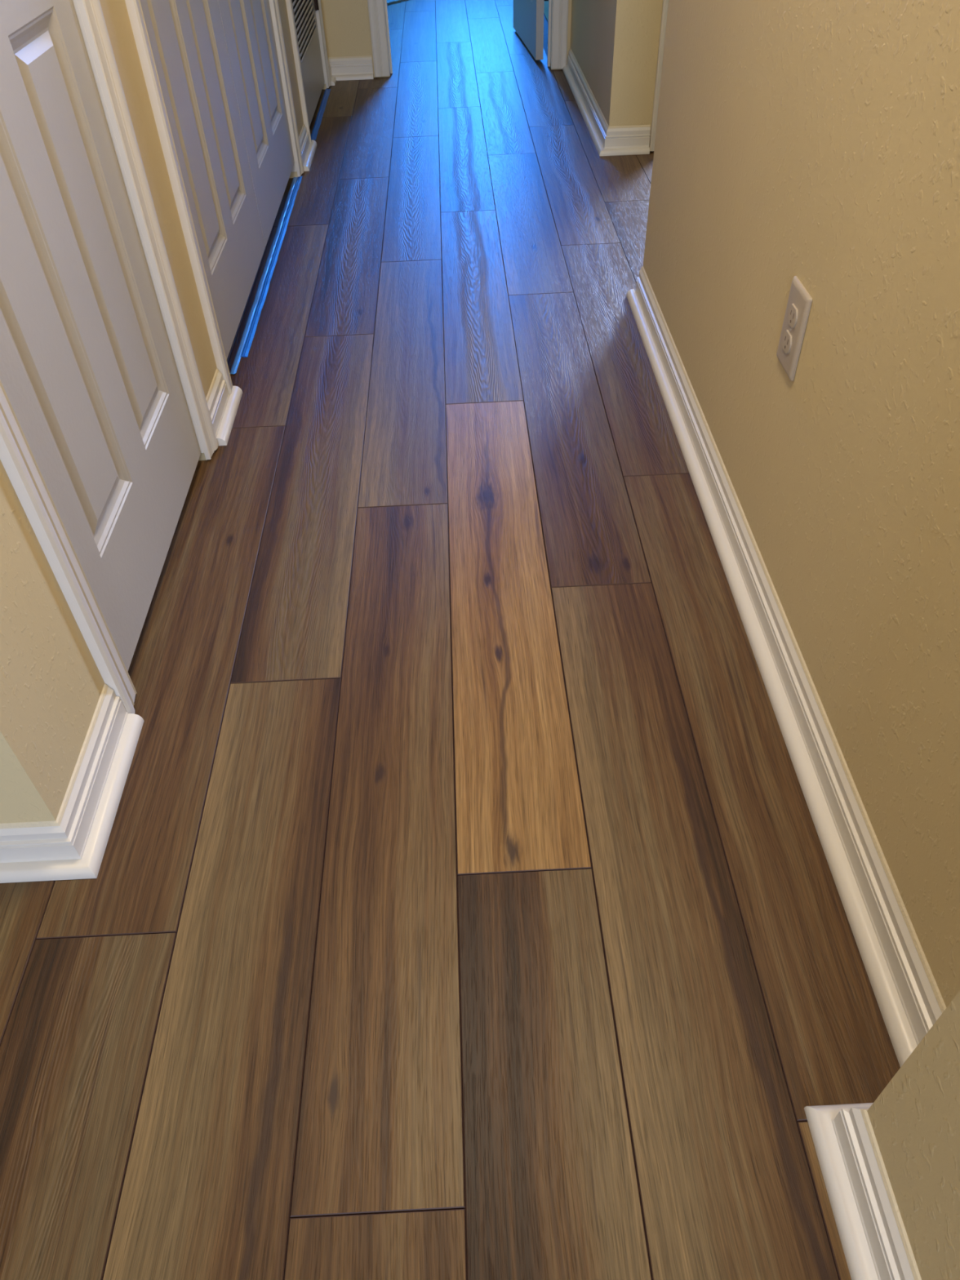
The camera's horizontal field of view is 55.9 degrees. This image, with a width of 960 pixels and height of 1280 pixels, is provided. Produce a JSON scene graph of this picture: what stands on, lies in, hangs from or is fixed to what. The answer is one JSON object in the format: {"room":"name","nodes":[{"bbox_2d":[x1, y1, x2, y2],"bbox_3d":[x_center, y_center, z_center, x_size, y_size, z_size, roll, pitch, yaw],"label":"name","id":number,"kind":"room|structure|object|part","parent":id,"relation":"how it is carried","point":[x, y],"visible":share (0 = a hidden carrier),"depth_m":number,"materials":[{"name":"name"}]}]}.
{"room":"home hallway","nodes":[
{"label":"home hallway","id":0,"kind":"room"},
{"bbox_2d":[0,0,326,823],"bbox_3d":[-0.775,-2.057,1.894,0.255,2.440,4.258,-3,44,0],"label":"wall","id":1,"kind":"structure","parent":0,"point":[51,683],"depth_m":1.17,"materials":[{"name":"beige paint"}]},
{"bbox_2d":[0,0,218,713],"bbox_3d":[-0.648,-0.900,0.935,0.140,2.114,0.778,-3,44,0],"label":"door","id":2,"kind":"structure","parent":1,"relation":"in","point":[106,425],"depth_m":1.35,"materials":[{"name":"white paint"}]},
{"bbox_3d":[-0.585,-0.409,1.215,0.010,0.608,0.198,-3,44,0],"label":"raised panel","id":3,"kind":"part","parent":2,"relation":"part of","materials":[{"name":"white paint"}]},
{"bbox_3d":[-0.575,-0.652,0.677,0.017,2.112,0.057,-3,44,0],"label":"casing","id":4,"kind":"part","parent":2,"relation":"part of","materials":[{"name":"white paint"}]},
{"bbox_3d":[-0.596,-0.613,1.425,0.010,0.608,0.193,-3,44,0],"label":"raised panel","id":5,"kind":"part","parent":2,"relation":"part of","materials":[{"name":"white paint"}]},
{"bbox_3d":[-0.601,-1.156,1.193,0.017,2.112,0.057,-3,44,0],"label":"casing","id":6,"kind":"part","parent":2,"relation":"part of","materials":[{"name":"white paint"}]},
{"bbox_2d":[124,0,304,395],"bbox_3d":[-0.698,-1.866,1.924,0.143,2.112,1.612,-3,44,0],"label":"door","id":7,"kind":"structure","parent":1,"relation":"in","point":[216,75],"depth_m":2.16,"materials":[{"name":"white paint"}]},
{"bbox_3d":[-0.610,-1.327,1.368,0.017,2.112,0.057,-3,44,0],"label":"casing","id":8,"kind":"part","parent":7,"relation":"part of","materials":[{"name":"white paint"}]},
{"bbox_3d":[-0.618,-1.098,1.902,0.010,0.580,0.213,-3,44,0],"label":"raised panel","id":9,"kind":"part","parent":7,"relation":"part of","materials":[{"name":"white paint"}]},
{"bbox_3d":[-0.629,-1.312,2.121,0.010,0.580,0.211,-3,44,0],"label":"raised panel","id":10,"kind":"part","parent":7,"relation":"part of","materials":[{"name":"white paint"}]},
{"bbox_3d":[-0.645,-1.623,2.445,0.010,0.587,0.211,-3,44,0],"label":"raised panel","id":11,"kind":"part","parent":7,"relation":"part of","materials":[{"name":"white paint"}]},
{"bbox_3d":[-0.657,-1.851,2.678,0.010,0.587,0.230,-3,44,0],"label":"raised panel","id":12,"kind":"part","parent":7,"relation":"part of","materials":[{"name":"white paint"}]},
{"bbox_3d":[-0.667,-2.412,2.480,0.017,2.112,0.057,-3,44,0],"label":"casing","id":13,"kind":"part","parent":7,"relation":"part of","materials":[{"name":"white paint"}]},
{"bbox_2d":[205,368,242,445],"bbox_3d":[-0.569,-0.530,2.006,0.034,0.087,0.227,-3,44,0],"label":"baseboard","id":14,"kind":"structure","parent":1,"relation":"attached to","point":[223,406],"depth_m":2.00,"materials":[{"name":"white paint"}]},
{"bbox_3d":[-0.561,-0.506,2.030,0.020,0.019,0.227,-3,44,0],"label":"shoe moulding","id":15,"kind":"part","parent":14,"relation":"part of","materials":[{"name":"white paint"}]},
{"bbox_2d":[298,124,316,171],"bbox_3d":[-0.636,-1.817,3.326,0.034,0.087,0.317,-3,44,0],"label":"baseboard","id":16,"kind":"structure","parent":1,"relation":"attached to","point":[308,149],"depth_m":3.32,"materials":[{"name":"white paint"}]},
{"bbox_3d":[-0.628,-1.797,3.354,0.020,0.019,0.305,-3,44,0],"label":"shoe moulding","id":17,"kind":"part","parent":16,"relation":"part of","materials":[{"name":"white paint"}]},
{"bbox_2d":[285,0,331,142],"bbox_3d":[-0.755,-2.944,3.028,0.140,2.112,0.914,-3,44,0],"label":"door","id":18,"kind":"structure","parent":1,"relation":"in","point":[305,20],"depth_m":3.61,"materials":[{"name":"white paint"}]},
{"bbox_3d":[-0.679,-2.648,2.722,0.017,2.112,0.057,-3,44,0],"label":"casing","id":19,"kind":"part","parent":18,"relation":"part of","materials":[{"name":"white paint"}]},
{"bbox_3d":[-0.711,-3.246,3.335,0.017,2.112,0.057,-3,44,0],"label":"casing","id":20,"kind":"part","parent":18,"relation":"part of","materials":[{"name":"white paint"}]},
{"bbox_2d":[320,0,571,77],"bbox_3d":[-0.177,-3.531,3.377,1.109,2.440,0.120,-3,44,0],"label":"wall","id":21,"kind":"structure","parent":0,"point":[346,23],"depth_m":4.05,"materials":[{"name":"beige paint"}]},
{"bbox_2d":[328,55,373,85],"bbox_3d":[-0.592,-2.586,4.110,0.204,0.087,0.117,-3,44,0],"label":"baseboard","id":22,"kind":"structure","parent":21,"relation":"attached to","point":[343,68],"depth_m":4.14,"materials":[{"name":"white paint"}]},
{"bbox_3d":[-0.583,-2.557,4.129,0.189,0.019,0.103,-3,44,0],"label":"shoe moulding","id":23,"kind":"part","parent":22,"relation":"part of","materials":[{"name":"white paint"}]},
{"bbox_2d":[367,0,568,76],"bbox_3d":[-0.091,-3.682,3.747,0.884,2.126,0.887,-3,44,0],"label":"door","id":24,"kind":"structure","parent":21,"relation":"in","point":[528,15],"depth_m":4.13,"materials":[{"name":"white paint"}]},
{"bbox_3d":[-0.480,-3.359,3.432,0.070,2.124,0.017,-3,44,0],"label":"casing","id":25,"kind":"part","parent":24,"relation":"part of","materials":[{"name":"white paint"}]},
{"bbox_3d":[0.333,-3.399,3.438,0.070,2.124,0.017,-3,44,0],"label":"casing","id":26,"kind":"part","parent":24,"relation":"part of","materials":[{"name":"white paint"}]},
{"bbox_2d":[0,0,900,1279],"bbox_3d":[-0.023,-1.047,2.612,6.500,0.050,11.600,-3,44,0],"label":"floor","id":27,"kind":"structure","parent":0,"point":[464,902],"depth_m":1.23,"materials":[{"name":"brown wood"}]},
{"bbox_2d":[230,176,302,374],"bbox_3d":[-0.617,-1.146,2.699,0.032,0.004,1.450,-3,44,0],"label":"tape","id":28,"kind":"object","parent":27,"relation":"on","point":[251,326],"visible":1,"depth_m":2.57,"materials":[{"name":"blue plastic"}]},
{"bbox_2d":[311,88,330,140],"bbox_3d":[-0.666,-2.208,3.788,0.026,0.003,0.761,-3,44,0],"label":"tape","id":29,"kind":"object","parent":27,"relation":"on","point":[317,122],"visible":0.98,"depth_m":3.76,"materials":[{"name":"blue plastic"}]},
{"bbox_2d":[386,0,408,4],"bbox_3d":[-0.796,-4.045,5.666,0.716,0.012,1.191,-22,48,-19],"label":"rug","id":30,"kind":"object","parent":27,"relation":"on","point":[388,2],"visible":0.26,"depth_m":5.43,"materials":[{"name":"fabric"}]},
{"bbox_2d":[543,0,611,115],"bbox_3d":[0.393,-4.338,4.179,0.122,2.440,4.600,-3,44,0],"label":"wall","id":31,"kind":"structure","parent":0,"point":[590,19],"depth_m":3.51,"materials":[{"name":"beige paint"}]},
{"bbox_2d":[562,48,650,155],"bbox_3d":[0.497,-2.226,3.697,0.182,0.087,1.260,-3,44,0],"label":"baseboard","id":32,"kind":"structure","parent":31,"relation":"attached to","point":[607,140],"depth_m":3.33,"materials":[{"name":"white paint"}]},
{"bbox_2d":[604,0,662,144],"bbox_3d":[1.786,-2.755,2.503,2.722,2.440,0.119,-3,44,0],"label":"wall","id":33,"kind":"structure","parent":0,"point":[634,24],"depth_m":3.11,"materials":[{"name":"beige paint"}]},
{"bbox_2d":[648,0,668,151],"bbox_3d":[1.059,-2.601,2.600,0.953,2.115,0.136,-3,44,0],"label":"door frame","id":34,"kind":"structure","parent":33,"relation":"in","point":[665,2],"depth_m":3.12,"materials":[{"name":"white paint"}]},
{"bbox_2d":[643,0,959,1007],"bbox_3d":[1.831,-1.137,0.846,2.817,2.440,2.050,-3,44,0],"label":"wall","id":35,"kind":"structure","parent":0,"point":[817,142],"depth_m":1.13,"materials":[{"name":"beige paint"}]},
{"bbox_2d":[776,275,812,381],"bbox_3d":[0.450,-0.448,1.305,0.009,0.124,0.079,-3,44,0],"label":"wall outlet","id":36,"kind":"object","parent":35,"relation":"attached to","point":[799,301],"visible":1,"depth_m":1.29,"materials":[{"name":"beige plastic"}]},
{"bbox_2d":[782,329,791,354],"bbox_3d":[0.448,-0.434,1.319,0.003,0.028,0.034,-3,44,0],"label":"receptacle","id":37,"kind":"object","parent":36,"relation":"attached to","point":[786,334],"depth_m":1.32,"materials":[{"name":"beige plastic"}]},
{"bbox_2d":[787,303,797,328],"bbox_3d":[0.446,-0.462,1.291,0.003,0.028,0.034,-3,44,0],"label":"receptacle","id":38,"kind":"object","parent":36,"relation":"attached to","point":[792,308],"depth_m":1.29,"materials":[{"name":"beige plastic"}]},
{"bbox_2d":[866,991,959,1279],"bbox_3d":[1.564,0.468,-0.785,2.335,2.440,2.498,-3,44,0],"label":"wall","id":39,"kind":"structure","parent":0,"point":[915,1119],"depth_m":0.77,"materials":[{"name":"beige paint"}]},
{"bbox_2d":[626,266,946,1279],"bbox_3d":[0.431,0.641,0.768,0.151,0.087,4.570,-3,44,0],"label":"baseboard","id":40,"kind":"structure","parent":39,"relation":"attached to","point":[908,997],"depth_m":1.16,"materials":[{"name":"white paint"}]},
{"bbox_3d":[0.457,1.377,0.062,0.117,0.019,2.531,-3,44,0],"label":"shoe moulding","id":41,"kind":"part","parent":40,"relation":"part of","materials":[{"name":"white paint"}]},
{"bbox_3d":[-1.966,-0.551,0.403,2.534,2.440,0.120,-3,44,0],"label":"wall","id":42,"kind":"structure","parent":0,"visible":0},
{"bbox_2d":[0,683,143,883],"bbox_3d":[-1.857,0.255,1.257,2.688,0.087,0.274,-3,44,0],"label":"baseboard","id":43,"kind":"structure","parent":42,"relation":"attached to","point":[73,846],"depth_m":1.22,"materials":[{"name":"white paint"}]}
]}

